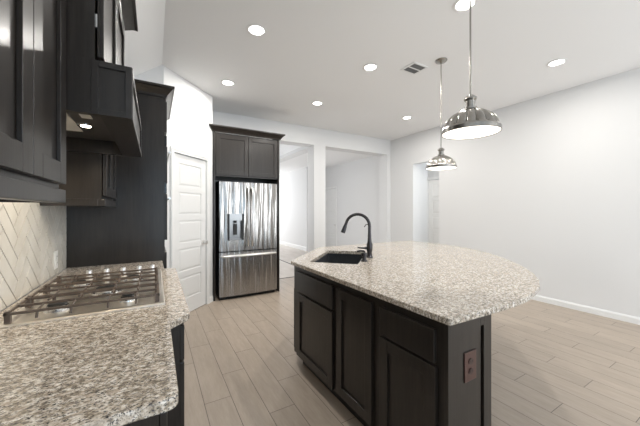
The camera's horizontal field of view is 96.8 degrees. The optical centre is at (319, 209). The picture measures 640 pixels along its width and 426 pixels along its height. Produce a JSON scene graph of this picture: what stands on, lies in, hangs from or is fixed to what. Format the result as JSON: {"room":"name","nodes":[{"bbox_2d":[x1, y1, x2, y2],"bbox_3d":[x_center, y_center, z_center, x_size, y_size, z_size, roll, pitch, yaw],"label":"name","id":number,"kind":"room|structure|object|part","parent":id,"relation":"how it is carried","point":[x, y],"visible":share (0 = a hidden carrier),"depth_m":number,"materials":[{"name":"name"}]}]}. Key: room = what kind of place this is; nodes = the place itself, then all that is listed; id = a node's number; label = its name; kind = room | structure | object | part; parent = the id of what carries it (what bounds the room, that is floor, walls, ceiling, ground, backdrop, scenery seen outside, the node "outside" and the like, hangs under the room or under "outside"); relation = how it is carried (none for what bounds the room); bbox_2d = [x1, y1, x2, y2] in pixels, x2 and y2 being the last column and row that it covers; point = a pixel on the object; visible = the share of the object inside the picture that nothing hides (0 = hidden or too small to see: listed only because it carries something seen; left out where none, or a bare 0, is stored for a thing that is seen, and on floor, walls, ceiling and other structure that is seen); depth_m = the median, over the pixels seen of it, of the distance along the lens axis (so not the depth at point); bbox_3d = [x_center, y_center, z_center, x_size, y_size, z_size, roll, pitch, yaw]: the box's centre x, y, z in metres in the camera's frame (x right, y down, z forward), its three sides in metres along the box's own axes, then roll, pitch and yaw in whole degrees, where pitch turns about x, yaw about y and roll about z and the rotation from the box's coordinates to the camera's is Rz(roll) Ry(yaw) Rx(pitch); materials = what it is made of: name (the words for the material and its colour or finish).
{"room":"kitchen","nodes":[
{"label":"kitchen","id":0,"kind":"room"},
{"bbox_2d":[0,268,65,311],"bbox_3d":[-0.678,0.080,-0.118,0.110,2.560,7.080,0,0,-30],"label":"wall","id":1,"kind":"structure","parent":0,"point":[65,268],"depth_m":1.55,"materials":[{"name":"beige tile"}]},
{"bbox_2d":[0,0,65,202],"bbox_3d":[-0.868,-0.532,0.651,0.312,1.015,0.641,0,0,-30],"label":"upper cabinet","id":2,"kind":"object","parent":1,"relation":"attached to","point":[32,32],"visible":1,"depth_m":0.72,"materials":[{"name":"brown wood"}]},
{"bbox_3d":[-0.663,-0.555,0.590,0.020,0.930,0.298,0,0,-30],"label":"cabinet door","id":3,"kind":"part","parent":2,"relation":"part of","materials":[{"name":"brown wood"}]},
{"bbox_3d":[-0.870,-0.048,0.650,0.308,0.045,0.641,0,0,-30],"label":"light rail","id":4,"kind":"part","parent":2,"relation":"part of","materials":[{"name":"brown wood"}]},
{"bbox_3d":[-0.819,-0.555,0.856,0.020,0.930,0.310,0,0,-30],"label":"cabinet door","id":5,"kind":"part","parent":2,"relation":"part of","materials":[{"name":"brown wood"}]},
{"bbox_2d":[0,202,65,310],"bbox_3d":[-1.410,0.007,1.254,0.009,0.874,2.148,0,0,-30],"label":"tile backsplash","id":6,"kind":"structure","parent":1,"relation":"attached to","point":[30,233],"depth_m":1.52,"materials":[{"name":"grey tile"}]},
{"bbox_2d":[54,250,57,269],"bbox_3d":[-1.799,0.340,1.937,0.010,0.120,0.075,0,0,-30],"label":"wall outlet","id":7,"kind":"object","parent":6,"relation":"attached to","point":[55,252],"visible":1,"depth_m":1.92,"materials":[{"name":"white plastic"}]},
{"bbox_2d":[40,151,115,206],"bbox_3d":[-1.657,-0.502,2.001,0.312,0.955,0.604,0,0,-30],"label":"upper cabinet","id":8,"kind":"object","parent":1,"relation":"attached to","point":[90,177],"visible":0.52,"depth_m":1.78,"materials":[{"name":"brown wood"}]},
{"bbox_3d":[-1.659,-0.048,2.000,0.308,0.045,0.604,0,0,-30],"label":"light rail","id":9,"kind":"part","parent":8,"relation":"part of","materials":[{"name":"brown wood"}]},
{"bbox_3d":[-1.459,-0.525,1.950,0.020,0.870,0.270,0,0,-30],"label":"cabinet door","id":10,"kind":"part","parent":8,"relation":"part of","materials":[{"name":"brown wood"}]},
{"bbox_3d":[-1.598,-0.525,2.190,0.020,0.870,0.276,0,0,-30],"label":"cabinet door","id":11,"kind":"part","parent":8,"relation":"part of","materials":[{"name":"brown wood"}]},
{"bbox_2d":[66,0,141,156],"bbox_3d":[-1.183,-0.806,1.382,0.505,0.904,1.108,0,0,-30],"label":"range hood","id":12,"kind":"object","parent":1,"relation":"attached to","point":[103,116],"visible":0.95,"depth_m":1.09,"materials":[{"name":"brown wood"}]},
{"bbox_2d":[79,114,92,118],"bbox_3d":[-1.039,-0.430,1.287,0.085,0.005,0.130,0,0,-30],"label":"light","id":13,"kind":"object","parent":12,"relation":"attached to","point":[80,115],"depth_m":1.30,"materials":[{"name":"white"}]},
{"bbox_3d":[-0.826,-0.455,1.053,0.216,0.200,0.008,0,0,-30],"label":"frame","id":14,"kind":"part","parent":12,"relation":"part of","materials":[{"name":"brown wood"}]},
{"bbox_3d":[-0.940,-0.865,1.263,0.020,0.580,0.446,0,0,-30],"label":"cabinet door","id":15,"kind":"part","parent":12,"relation":"part of","materials":[{"name":"brown wood"}]},
{"bbox_3d":[-1.167,-0.865,1.652,0.020,0.580,0.446,0,0,-30],"label":"cabinet door","id":16,"kind":"part","parent":12,"relation":"part of","materials":[{"name":"brown wood"}]},
{"bbox_3d":[-1.061,-1.214,1.453,0.174,0.088,1.108,0,0,-30],"label":"crown molding","id":17,"kind":"part","parent":12,"relation":"part of","materials":[{"name":"brown wood"}]},
{"bbox_3d":[-0.972,-0.455,1.506,0.014,0.200,0.920,0,0,-30],"label":"panel","id":18,"kind":"part","parent":12,"relation":"part of","materials":[{"name":"brown wood"}]},
{"bbox_2d":[134,65,162,83],"bbox_3d":[-2.194,-0.165,3.154,0.794,3.050,0.100,0,0,-30],"label":"wall","id":19,"kind":"structure","parent":0,"point":[155,75],"depth_m":3.26,"materials":[{"name":"white paint"}]},
{"bbox_2d":[163,65,212,295],"bbox_3d":[-1.762,-0.165,3.786,0.100,3.050,0.952,0,0,13],"label":"wall","id":20,"kind":"structure","parent":0,"point":[188,128],"depth_m":3.75,"materials":[{"name":"white paint"}]},
{"bbox_2d":[170,146,209,303],"bbox_3d":[-1.703,0.296,3.776,0.021,2.128,0.766,0,0,13],"label":"trim","id":21,"kind":"structure","parent":20,"relation":"attached to","point":[172,149],"depth_m":3.92,"materials":[{"name":"white paint"}]},
{"bbox_2d":[174,153,207,311],"bbox_3d":[-1.707,0.325,3.770,0.106,2.054,0.652,0,0,13],"label":"door","id":22,"kind":"structure","parent":20,"relation":"in","point":[190,242],"depth_m":3.78,"materials":[{"name":"white paint"}]},
{"bbox_2d":[279,147,307,162],"bbox_3d":[-1.939,-1.515,9.222,0.240,0.350,7.120,0,0,-30],"label":"wall","id":23,"kind":"structure","parent":0,"point":[302,150],"depth_m":6.89,"materials":[{"name":"white paint"}]},
{"bbox_2d":[213,111,390,251],"bbox_3d":[-0.184,-0.165,5.962,4.500,3.050,0.280,0,0,-30],"label":"wall","id":24,"kind":"structure","parent":0,"point":[317,141],"depth_m":5.93,"materials":[{"name":"white paint"}]},
{"bbox_2d":[279,144,371,174],"bbox_3d":[-1.601,-1.590,9.477,3.400,0.340,7.220,0,0,-30],"label":"ceiling","id":25,"kind":"structure","parent":0,"point":[332,158],"depth_m":7.83,"materials":[{"name":"white paint"}]},
{"bbox_2d":[279,156,378,250],"bbox_3d":[-0.457,-0.030,10.146,0.750,2.780,7.220,0,0,-30],"label":"wall","id":26,"kind":"structure","parent":0,"point":[357,181],"depth_m":8.72,"materials":[{"name":"white paint"}]},
{"bbox_2d":[279,241,306,250],"bbox_3d":[-1.499,1.295,11.170,0.014,0.130,4.200,0,0,-30],"label":"baseboard","id":27,"kind":"structure","parent":26,"relation":"attached to","point":[280,242],"depth_m":10.23,"materials":[{"name":"white paint"}]},
{"bbox_2d":[325,189,335,246],"bbox_3d":[0.319,0.335,9.287,0.106,2.034,0.702,0,0,-30],"label":"door","id":28,"kind":"structure","parent":26,"relation":"in","point":[330,194],"depth_m":9.29,"materials":[{"name":"white paint"}]},
{"bbox_2d":[325,186,336,245],"bbox_3d":[0.320,0.306,9.280,0.021,2.108,0.816,0,0,-30],"label":"trim","id":29,"kind":"structure","parent":26,"relation":"attached to","point":[334,186],"depth_m":8.93,"materials":[{"name":"white paint"}]},
{"bbox_2d":[125,0,639,140],"bbox_3d":[1.445,-1.445,1.887,5.800,0.690,8.400,0,0,-30],"label":"ceiling","id":30,"kind":"structure","parent":0,"point":[309,51],"depth_m":3.05,"materials":[{"name":"white paint"}]},
{"bbox_2d":[220,80,234,85],"bbox_3d":[-1.223,-1.685,3.768,0.184,0.008,0.184,0,0,-30],"label":"recessed light","id":31,"kind":"object","parent":30,"relation":"in","point":[224,82],"visible":1,"depth_m":3.75,"materials":[{"name":"white plastic"}]},
{"bbox_2d":[246,23,265,35],"bbox_3d":[-0.596,-1.685,2.663,0.184,0.008,0.184,0,0,-30],"label":"recessed light","id":32,"kind":"object","parent":30,"relation":"in","point":[254,29],"visible":1,"depth_m":2.65,"materials":[{"name":"white paint"}]},
{"bbox_2d":[311,101,322,105],"bbox_3d":[-0.043,-1.685,4.492,0.184,0.008,0.184,0,0,-30],"label":"recessed light","id":33,"kind":"object","parent":30,"relation":"in","point":[316,103],"visible":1,"depth_m":4.50,"materials":[{"name":"white plastic"}]},
{"bbox_2d":[363,63,377,70],"bbox_3d":[0.596,-1.685,3.360,0.184,0.008,0.184,0,0,-30],"label":"recessed light","id":34,"kind":"object","parent":30,"relation":"in","point":[371,66],"visible":1,"depth_m":3.35,"materials":[{"name":"white plastic"}]},
{"bbox_2d":[401,62,427,74],"bbox_3d":[1.125,-1.686,3.386,0.240,0.008,0.210,0,0,-30],"label":"ceiling vent","id":35,"kind":"object","parent":30,"relation":"in","point":[413,68],"visible":1,"depth_m":3.38,"materials":[{"name":"white metal"}]},
{"bbox_2d":[426,57,456,170],"bbox_3d":[1.368,-1.079,3.209,0.328,1.222,0.328,0,0,1],"label":"pendant lamp","id":36,"kind":"object","parent":30,"relation":"hanging from","point":[440,162],"visible":1,"depth_m":3.15,"materials":[{"name":"silver metal"}]},
{"bbox_3d":[1.368,-0.546,3.209,0.328,0.157,0.328,0,0,-30],"label":"lamp shade","id":37,"kind":"part","parent":36,"relation":"part of","materials":[{"name":"silver metal"}]},
{"bbox_3d":[1.368,-1.180,3.209,0.010,0.960,0.010,0,0,-30],"label":"rod","id":38,"kind":"part","parent":36,"relation":"part of","materials":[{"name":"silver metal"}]},
{"bbox_2d":[427,166,455,169],"bbox_3d":[1.368,-0.474,3.209,0.312,0.004,0.312,0,0,-30],"label":"diffuser","id":39,"kind":"object","parent":36,"relation":"attached to","point":[428,167],"depth_m":3.17,"materials":[{"name":"white glass"}]},
{"bbox_2d":[453,0,477,11],"bbox_3d":[1.188,-1.685,2.328,0.184,0.008,0.184,0,0,-30],"label":"recessed light","id":40,"kind":"object","parent":30,"relation":"in","point":[459,5],"visible":0.94,"depth_m":2.34,"materials":[{"name":"white plastic"}]},
{"bbox_2d":[441,0,501,139],"bbox_3d":[0.919,-1.079,1.736,0.328,1.222,0.328,0,0,1],"label":"pendant lamp","id":41,"kind":"object","parent":30,"relation":"hanging from","point":[472,122],"visible":1,"depth_m":1.68,"materials":[{"name":"silver metal"}]},
{"bbox_3d":[0.919,-1.180,1.736,0.010,0.960,0.010,0,0,-30],"label":"rod","id":42,"kind":"part","parent":41,"relation":"part of","materials":[{"name":"silver metal"}]},
{"bbox_3d":[0.919,-0.546,1.736,0.328,0.157,0.328,0,0,-30],"label":"lamp shade","id":43,"kind":"part","parent":41,"relation":"part of","materials":[{"name":"silver metal"}]},
{"bbox_2d":[443,126,500,138],"bbox_3d":[0.919,-0.474,1.736,0.312,0.004,0.312,0,0,-30],"label":"diffuser","id":44,"kind":"object","parent":41,"relation":"attached to","point":[451,132],"depth_m":1.71,"materials":[{"name":"white glass"}]},
{"bbox_2d":[546,58,566,66],"bbox_3d":[2.709,-1.685,3.252,0.184,0.008,0.184,0,0,-30],"label":"recessed light","id":45,"kind":"object","parent":30,"relation":"in","point":[560,61],"visible":1,"depth_m":3.25,"materials":[{"name":"white plastic"}]},
{"bbox_2d":[184,244,639,425],"bbox_3d":[-0.447,1.385,5.125,5.800,0.050,15.900,0,0,-30],"label":"floor","id":46,"kind":"structure","parent":0,"point":[552,365],"depth_m":2.44,"materials":[{"name":"brown wood"}]},
{"bbox_2d":[66,79,174,267],"bbox_3d":[-1.843,0.139,2.728,0.742,2.443,0.979,0,0,-30],"label":"tall cabinet","id":47,"kind":"object","parent":46,"relation":"on","point":[132,231],"visible":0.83,"depth_m":2.41,"materials":[{"name":"brown wood"}]},
{"bbox_3d":[-1.843,-1.039,2.728,0.742,0.088,0.979,0,0,-30],"label":"crown molding","id":48,"kind":"part","parent":47,"relation":"part of","materials":[{"name":"brown wood"}]},
{"bbox_3d":[-1.604,0.590,2.922,0.019,0.420,0.865,0,0,-30],"label":"drawer","id":49,"kind":"part","parent":47,"relation":"part of","materials":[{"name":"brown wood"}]},
{"bbox_3d":[-1.494,-0.835,2.735,0.020,0.270,0.430,0,0,-30],"label":"cabinet door","id":50,"kind":"part","parent":47,"relation":"part of","materials":[{"name":"brown wood"}]},
{"bbox_2d":[165,183,170,239],"bbox_3d":[-1.628,0.015,2.906,0.152,0.510,0.820,0,0,-30],"label":"wall oven","id":51,"kind":"object","parent":47,"relation":"in","point":[166,198],"visible":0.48,"depth_m":2.57,"materials":[{"name":"black"}]},
{"bbox_2d":[165,136,170,182],"bbox_3d":[-1.628,-0.458,2.906,0.152,0.425,0.820,0,0,-30],"label":"wall oven","id":52,"kind":"object","parent":47,"relation":"in","point":[166,152],"visible":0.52,"depth_m":2.57,"materials":[{"name":"black"}]},
{"bbox_2d":[124,412,166,425],"bbox_3d":[-0.777,0.918,0.779,0.615,0.884,0.560,0,0,-30],"label":"base cabinet","id":53,"kind":"object","parent":46,"relation":"on","point":[160,419],"visible":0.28,"depth_m":0.68,"materials":[{"name":"brown wood"}]},
{"bbox_3d":[-0.521,0.580,0.929,0.019,0.160,0.530,0,0,-30],"label":"drawer","id":54,"kind":"part","parent":53,"relation":"part of","materials":[{"name":"brown wood"}]},
{"bbox_2d":[167,323,183,425],"bbox_3d":[-1.161,0.918,1.520,0.699,0.884,1.103,0,0,-30],"label":"base cabinet","id":55,"kind":"object","parent":46,"relation":"on","point":[175,417],"visible":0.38,"depth_m":1.21,"materials":[{"name":"brown wood"}]},
{"bbox_2d":[0,261,189,425],"bbox_3d":[-1.102,0.460,1.454,0.725,0.030,2.113,0,0,-30],"label":"countertop","id":56,"kind":"structure","parent":55,"relation":"on","point":[117,368],"depth_m":0.82,"materials":[{"name":"stone"}]},
{"bbox_2d":[0,264,164,327],"bbox_3d":[-1.194,0.414,1.581,0.557,0.060,0.885,0,0,-30],"label":"gas cooktop","id":57,"kind":"object","parent":56,"relation":"in","point":[71,296],"visible":1,"depth_m":1.37,"materials":[{"name":"silver metal"}]},
{"bbox_3d":[-1.167,0.432,1.264,0.103,0.020,0.103,0,0,-30],"label":"burner","id":58,"kind":"part","parent":57,"relation":"part of","materials":[{"name":"silver metal"}]},
{"bbox_3d":[-1.394,0.432,1.652,0.081,0.020,0.081,0,0,-30],"label":"burner","id":59,"kind":"part","parent":57,"relation":"part of","materials":[{"name":"silver metal"}]},
{"bbox_3d":[-1.487,0.413,1.830,0.042,0.058,0.042,0,0,-30],"label":"control knob","id":60,"kind":"part","parent":57,"relation":"part of","materials":[{"name":"silver metal"}]},
{"bbox_3d":[-1.151,0.432,1.534,0.140,0.020,0.140,0,0,-30],"label":"burner","id":61,"kind":"part","parent":57,"relation":"part of","materials":[{"name":"silver metal"}]},
{"bbox_3d":[-1.409,0.413,1.875,0.042,0.058,0.042,0,0,-30],"label":"control knob","id":62,"kind":"part","parent":57,"relation":"part of","materials":[{"name":"silver metal"}]},
{"bbox_3d":[-0.943,0.432,1.395,0.081,0.020,0.081,0,0,-30],"label":"burner","id":63,"kind":"part","parent":57,"relation":"part of","materials":[{"name":"silver metal"}]},
{"bbox_3d":[-1.170,0.432,1.783,0.103,0.020,0.103,0,0,-30],"label":"burner","id":64,"kind":"part","parent":57,"relation":"part of","materials":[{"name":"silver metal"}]},
{"bbox_3d":[-0.867,0.800,1.691,0.019,0.280,1.075,0,0,-30],"label":"drawer","id":65,"kind":"part","parent":55,"relation":"part of","materials":[{"name":"brown wood"}]},
{"bbox_3d":[-0.867,0.575,1.691,0.019,0.150,1.075,0,0,-30],"label":"drawer","id":66,"kind":"part","parent":55,"relation":"part of","materials":[{"name":"brown wood"}]},
{"bbox_2d":[215,181,276,299],"bbox_3d":[-1.247,0.460,4.699,0.910,1.800,0.728,0,0,-30],"label":"refrigerator","id":67,"kind":"object","parent":46,"relation":"on","point":[245,212],"visible":0.99,"depth_m":4.41,"materials":[{"name":"silver metal"}]},
{"bbox_3d":[-1.312,0.100,4.356,0.452,1.050,0.074,0,0,-30],"label":"door","id":68,"kind":"part","parent":67,"relation":"part of","materials":[{"name":"silver metal"}]},
{"bbox_3d":[-1.285,0.260,4.333,0.245,0.400,0.014,0,0,-30],"label":"dispenser trim","id":69,"kind":"part","parent":67,"relation":"part of","materials":[{"name":"black"}]},
{"bbox_3d":[-1.291,0.130,4.344,0.205,0.060,0.036,0,0,-30],"label":"dispenser panel","id":70,"kind":"part","parent":67,"relation":"part of","materials":[{"name":"grey metal"}]},
{"bbox_3d":[-1.114,0.972,4.472,0.910,0.667,0.074,0,0,-30],"label":"freezer drawer","id":71,"kind":"part","parent":67,"relation":"part of","materials":[{"name":"silver metal"}]},
{"bbox_3d":[-1.083,0.695,4.418,0.888,0.030,0.078,0,0,-30],"label":"freezer handle","id":72,"kind":"part","parent":67,"relation":"part of","materials":[{"name":"silver metal"}]},
{"bbox_3d":[-1.111,0.105,4.401,0.023,0.926,0.072,0,0,-30],"label":"door handle","id":73,"kind":"part","parent":67,"relation":"part of","materials":[{"name":"silver metal"}]},
{"bbox_3d":[-1.054,0.105,4.434,0.023,0.926,0.072,0,0,-30],"label":"door handle","id":74,"kind":"part","parent":67,"relation":"part of","materials":[{"name":"silver metal"}]},
{"bbox_3d":[-0.916,0.100,4.588,0.452,1.050,0.074,0,0,-30],"label":"door","id":75,"kind":"part","parent":67,"relation":"part of","materials":[{"name":"silver metal"}]},
{"bbox_2d":[209,123,284,300],"bbox_3d":[-1.276,0.051,4.740,1.200,2.618,0.723,0,0,-30],"label":"tall cabinet","id":76,"kind":"object","parent":46,"relation":"on","point":[238,157],"visible":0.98,"depth_m":4.48,"materials":[{"name":"brown wood"}]},
{"bbox_3d":[-1.738,0.095,4.514,0.025,2.530,0.648,0,0,-30],"label":"panel","id":77,"kind":"part","parent":76,"relation":"part of","materials":[{"name":"brown wood"}]},
{"bbox_3d":[-1.350,-0.840,4.377,0.487,0.610,0.020,0,0,-30],"label":"cabinet door","id":78,"kind":"part","parent":76,"relation":"part of","materials":[{"name":"brown wood"}]},
{"bbox_3d":[-1.276,-1.214,4.740,1.200,0.088,0.723,0,0,-30],"label":"crown molding","id":79,"kind":"part","parent":76,"relation":"part of","materials":[{"name":"brown wood"}]},
{"bbox_3d":[-0.924,-0.840,4.626,0.487,0.610,0.020,0,0,-30],"label":"cabinet door","id":80,"kind":"part","parent":76,"relation":"part of","materials":[{"name":"brown wood"}]},
{"bbox_3d":[-0.853,0.095,5.031,0.025,2.530,0.648,0,0,-30],"label":"panel","id":81,"kind":"part","parent":76,"relation":"part of","materials":[{"name":"brown wood"}]},
{"bbox_2d":[294,266,344,405],"bbox_3d":[0.172,0.918,2.354,0.568,0.884,0.671,0,0,-30],"label":"base cabinet","id":82,"kind":"object","parent":46,"relation":"on","point":[314,294],"visible":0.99,"depth_m":2.15,"materials":[{"name":"brown wood"}]},
{"bbox_3d":[-0.052,0.970,2.193,0.020,0.530,0.560,0,0,-30],"label":"cabinet door","id":83,"kind":"part","parent":82,"relation":"part of","materials":[{"name":"brown wood"}]},
{"bbox_3d":[-0.052,0.604,2.194,0.019,0.163,0.560,0,0,-30],"label":"drawer","id":84,"kind":"part","parent":82,"relation":"part of","materials":[{"name":"brown wood"}]},
{"bbox_2d":[336,282,377,425],"bbox_3d":[0.715,0.918,2.042,1.191,0.884,0.415,0,0,-30],"label":"base cabinet","id":85,"kind":"object","parent":46,"relation":"on","point":[356,311],"visible":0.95,"depth_m":1.73,"materials":[{"name":"brown wood"}]},
{"bbox_2d":[378,298,490,425],"bbox_3d":[0.751,0.918,1.569,0.776,0.884,0.438,0,0,-30],"label":"base cabinet","id":86,"kind":"object","parent":46,"relation":"on","point":[421,358],"visible":0.7,"depth_m":1.32,"materials":[{"name":"brown wood"}]},
{"bbox_3d":[0.417,0.596,1.392,0.019,0.148,0.347,0,0,-30],"label":"drawer","id":87,"kind":"part","parent":86,"relation":"part of","materials":[{"name":"brown wood"}]},
{"bbox_3d":[0.418,0.952,1.389,0.020,0.536,0.353,0,0,-30],"label":"cabinet door","id":88,"kind":"part","parent":86,"relation":"part of","materials":[{"name":"brown wood"}]},
{"bbox_2d":[291,240,539,325],"bbox_3d":[0.927,0.460,2.659,2.225,0.030,2.225,0,0,-30],"label":"countertop","id":89,"kind":"structure","parent":86,"relation":"on","point":[449,285],"depth_m":1.90,"materials":[{"name":"stone"}]},
{"bbox_2d":[315,253,361,263],"bbox_3d":[0.200,0.587,2.726,0.480,0.222,0.790,0,0,15],"label":"sink","id":90,"kind":"object","parent":89,"relation":"in","point":[329,257],"visible":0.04,"depth_m":3.09,"materials":[{"name":"black metal"}]},
{"bbox_2d":[341,213,372,257],"bbox_3d":[0.345,0.236,2.686,0.306,0.418,0.073,0,0,12],"label":"kitchen faucet","id":91,"kind":"object","parent":89,"relation":"on","point":[369,247],"visible":0.97,"depth_m":2.65,"materials":[{"name":"brown metal"}]},
{"bbox_3d":[0.359,0.156,2.690,0.252,0.259,0.034,0,0,14],"label":"spout","id":92,"kind":"part","parent":91,"relation":"part of","materials":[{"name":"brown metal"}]},
{"bbox_2d":[366,238,372,257],"bbox_3d":[0.465,0.355,2.663,0.064,0.180,0.064,0,0,-30],"label":"faucet","id":93,"kind":"object","parent":91,"relation":"on","point":[369,247],"depth_m":2.64,"materials":[{"name":"brown metal"}]},
{"bbox_2d":[357,250,367,261],"bbox_3d":[0.370,0.396,2.479,0.092,0.098,0.057,0,0,33],"label":"soap dispenser","id":94,"kind":"object","parent":89,"relation":"on","point":[363,254],"visible":1,"depth_m":2.45,"materials":[{"name":"brown metal"}]},
{"bbox_3d":[0.674,0.918,1.281,0.324,0.884,0.018,0,0,-30],"label":"panel","id":95,"kind":"part","parent":86,"relation":"part of","materials":[{"name":"brown wood"}]},
{"bbox_2d":[464,349,475,382],"bbox_3d":[0.669,0.693,1.263,0.085,0.130,0.010,0,0,-30],"label":"wall outlet","id":96,"kind":"object","parent":86,"relation":"attached to","point":[470,356],"visible":1,"depth_m":1.26,"materials":[{"name":"brown plastic"}]},
{"bbox_2d":[417,163,438,241],"bbox_3d":[3.054,-0.015,5.376,0.500,2.750,2.800,0,0,-30],"label":"wall","id":97,"kind":"structure","parent":0,"point":[423,174],"depth_m":6.47,"materials":[{"name":"white paint"}]},
{"bbox_2d":[427,176,438,241],"bbox_3d":[2.676,0.306,6.221,0.021,2.108,0.876,0,0,-30],"label":"trim","id":98,"kind":"structure","parent":97,"relation":"attached to","point":[436,177],"depth_m":6.55,"materials":[{"name":"white paint"}]},
{"bbox_2d":[428,179,438,243],"bbox_3d":[2.675,0.335,6.228,0.106,2.034,0.762,0,0,-30],"label":"door","id":99,"kind":"structure","parent":97,"relation":"in","point":[433,190],"depth_m":6.44,"materials":[{"name":"white paint"}]},
{"bbox_2d":[391,67,639,317],"bbox_3d":[3.893,-0.165,3.318,0.130,3.050,8.400,0,0,-30],"label":"wall","id":100,"kind":"structure","parent":0,"point":[554,194],"depth_m":4.07,"materials":[{"name":"white paint"}]},
{"bbox_2d":[532,295,639,324],"bbox_3d":[4.136,1.317,2.759,0.014,0.085,6.890,0,0,-30],"label":"baseboard","id":101,"kind":"structure","parent":100,"relation":"attached to","point":[614,315],"depth_m":3.74,"materials":[{"name":"white paint"}]}
]}

